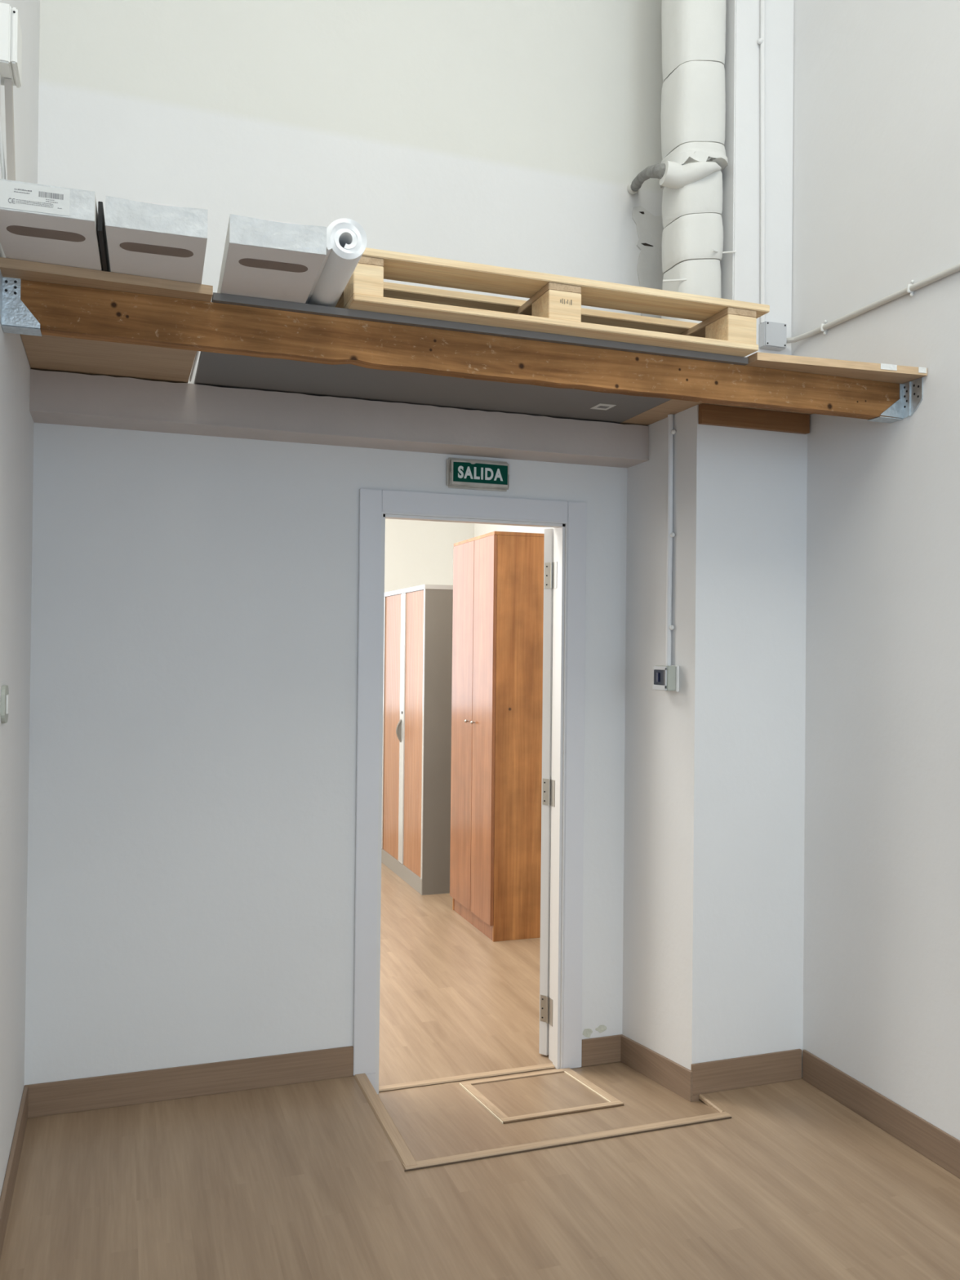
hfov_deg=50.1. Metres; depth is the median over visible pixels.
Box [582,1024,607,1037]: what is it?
wall patch
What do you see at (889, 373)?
shelf board
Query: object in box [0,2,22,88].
cable box
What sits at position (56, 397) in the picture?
beam
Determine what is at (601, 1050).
baseboard
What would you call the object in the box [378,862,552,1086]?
floor
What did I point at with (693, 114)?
insulated pipe
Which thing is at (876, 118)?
wall
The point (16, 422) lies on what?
wall
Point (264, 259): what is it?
carton
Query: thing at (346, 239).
roll
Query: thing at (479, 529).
wall
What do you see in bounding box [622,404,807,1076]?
wall pillar
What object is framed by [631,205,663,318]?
pipe
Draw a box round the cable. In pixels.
[0,75,5,179]
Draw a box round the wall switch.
[0,684,8,723]
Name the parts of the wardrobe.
door, door, panel, panel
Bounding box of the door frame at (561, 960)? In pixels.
[353,488,586,1093]
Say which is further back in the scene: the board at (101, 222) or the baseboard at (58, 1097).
the baseboard at (58, 1097)
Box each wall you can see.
[0,0,39,1196]
[24,0,664,1084]
[384,518,474,592]
[474,523,554,537]
[791,0,959,1140]
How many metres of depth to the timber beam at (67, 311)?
2.66 m
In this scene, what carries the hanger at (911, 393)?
attached to the wall at (876, 118)
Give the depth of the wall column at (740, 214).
3.65 m
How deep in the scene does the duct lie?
2.08 m
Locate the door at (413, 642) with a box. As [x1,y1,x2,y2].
[403,590,423,877]
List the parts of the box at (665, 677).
plate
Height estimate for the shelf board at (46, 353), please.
0.022 m
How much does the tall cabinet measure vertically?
1.969 m
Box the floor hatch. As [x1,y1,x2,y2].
[458,1067,623,1124]
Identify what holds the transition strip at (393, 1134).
on the floor at (301, 1180)
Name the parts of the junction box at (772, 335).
lid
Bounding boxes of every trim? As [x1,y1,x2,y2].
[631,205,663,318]
[640,243,653,246]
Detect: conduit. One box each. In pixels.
[665,414,675,666]
[757,0,764,323]
[786,263,959,343]
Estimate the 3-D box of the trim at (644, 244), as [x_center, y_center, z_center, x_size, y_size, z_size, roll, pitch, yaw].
[0.643,-1.522,3.954,0.053,0.010,0.001,1,-1,-19]
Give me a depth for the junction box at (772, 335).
3.62 m
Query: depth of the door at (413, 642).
6.75 m
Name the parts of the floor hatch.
hatch panel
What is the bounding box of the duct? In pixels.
[4,78,15,181]
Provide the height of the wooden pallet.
0.134 m
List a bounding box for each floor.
[0,1062,959,1279]
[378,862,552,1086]
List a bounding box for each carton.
[0,178,102,271]
[105,195,207,284]
[217,213,326,303]
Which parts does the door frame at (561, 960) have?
casing, casing, casing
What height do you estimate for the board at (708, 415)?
0.065 m
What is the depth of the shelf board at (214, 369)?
3.20 m
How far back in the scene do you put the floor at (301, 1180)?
2.79 m
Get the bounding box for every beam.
[20,280,901,419]
[29,368,648,467]
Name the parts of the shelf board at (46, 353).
packing strip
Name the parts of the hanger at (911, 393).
plate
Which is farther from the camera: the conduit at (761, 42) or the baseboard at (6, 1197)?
the conduit at (761, 42)
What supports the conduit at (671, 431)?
attached to the wall pillar at (713, 922)
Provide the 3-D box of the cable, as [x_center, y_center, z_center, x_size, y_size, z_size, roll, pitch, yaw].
[-0.970,-1.012,2.081,0.010,0.205,0.137,1,-1,-18]
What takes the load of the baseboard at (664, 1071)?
attached to the wall pillar at (713, 922)
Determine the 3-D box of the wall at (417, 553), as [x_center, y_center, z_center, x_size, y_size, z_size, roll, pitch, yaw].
[-2.167,-0.025,8.316,4.630,3.279,0.100,1,-1,-19]
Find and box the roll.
[305,217,367,306]
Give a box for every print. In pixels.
[13,188,61,208]
[596,405,609,408]
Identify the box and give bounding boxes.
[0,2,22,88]
[653,665,679,691]
[759,320,786,351]
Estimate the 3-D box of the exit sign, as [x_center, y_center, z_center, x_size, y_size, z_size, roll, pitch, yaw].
[-0.005,-0.599,3.711,0.237,0.109,0.029,1,-1,-19]
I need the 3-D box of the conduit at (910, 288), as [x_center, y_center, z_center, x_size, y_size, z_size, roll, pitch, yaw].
[1.624,-1.076,2.173,0.059,0.051,3.181,1,-1,-19]
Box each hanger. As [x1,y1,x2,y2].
[0,269,41,336]
[866,377,923,422]
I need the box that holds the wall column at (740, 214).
[720,0,794,357]
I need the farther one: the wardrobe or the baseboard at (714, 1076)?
the wardrobe
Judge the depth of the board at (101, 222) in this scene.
2.19 m
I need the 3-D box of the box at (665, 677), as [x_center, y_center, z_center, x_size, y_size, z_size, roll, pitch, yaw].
[0.646,0.134,3.577,0.056,0.090,0.097,1,-1,-19]
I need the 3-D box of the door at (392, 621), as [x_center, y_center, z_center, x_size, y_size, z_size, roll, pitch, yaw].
[-0.618,0.603,7.282,0.010,1.838,0.452,1,-1,-19]
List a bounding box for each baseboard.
[0,1086,27,1258]
[24,1045,353,1118]
[581,1034,622,1066]
[620,1035,693,1102]
[690,1048,801,1101]
[802,1049,959,1177]
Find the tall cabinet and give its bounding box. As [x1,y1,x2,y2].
[381,584,453,895]
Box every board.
[0,257,213,382]
[97,201,111,271]
[193,292,748,423]
[619,351,927,426]
[698,404,809,434]
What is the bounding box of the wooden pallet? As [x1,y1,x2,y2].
[335,247,769,356]
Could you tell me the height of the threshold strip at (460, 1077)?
0.005 m
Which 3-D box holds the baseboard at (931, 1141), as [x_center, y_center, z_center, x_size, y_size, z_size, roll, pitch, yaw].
[2.200,1.454,0.508,0.012,0.101,6.486,1,-1,-19]
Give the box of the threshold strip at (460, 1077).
[378,1062,555,1091]
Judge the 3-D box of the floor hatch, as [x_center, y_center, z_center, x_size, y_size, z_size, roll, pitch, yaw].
[0.201,1.562,3.535,0.430,0.057,0.438,1,-1,-19]
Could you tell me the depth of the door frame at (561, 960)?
3.82 m
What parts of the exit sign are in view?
green panel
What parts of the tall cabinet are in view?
frame, handle, panel, frame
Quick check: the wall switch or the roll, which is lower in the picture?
the wall switch
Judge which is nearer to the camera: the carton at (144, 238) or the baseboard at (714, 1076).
the carton at (144, 238)
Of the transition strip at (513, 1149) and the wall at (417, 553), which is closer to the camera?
the transition strip at (513, 1149)
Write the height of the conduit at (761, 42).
2.755 m
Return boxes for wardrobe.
[449,531,544,942]
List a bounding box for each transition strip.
[353,1073,417,1168]
[402,1111,731,1171]
[698,1093,724,1112]
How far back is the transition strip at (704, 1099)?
3.37 m
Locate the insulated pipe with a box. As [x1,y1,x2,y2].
[626,0,735,323]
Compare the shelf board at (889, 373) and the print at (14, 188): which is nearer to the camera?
the print at (14, 188)
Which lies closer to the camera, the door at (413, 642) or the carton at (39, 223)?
the carton at (39, 223)
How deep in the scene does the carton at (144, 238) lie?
2.16 m
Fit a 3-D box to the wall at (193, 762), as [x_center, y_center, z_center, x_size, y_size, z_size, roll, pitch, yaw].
[-0.224,-1.139,3.707,2.730,5.700,0.100,1,-1,-19]
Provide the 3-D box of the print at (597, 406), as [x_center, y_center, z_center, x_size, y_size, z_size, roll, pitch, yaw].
[0.420,-0.794,3.501,0.035,0.001,0.030,1,-1,-19]
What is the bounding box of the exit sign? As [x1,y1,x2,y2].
[446,457,509,491]
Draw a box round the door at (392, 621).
[382,594,400,860]

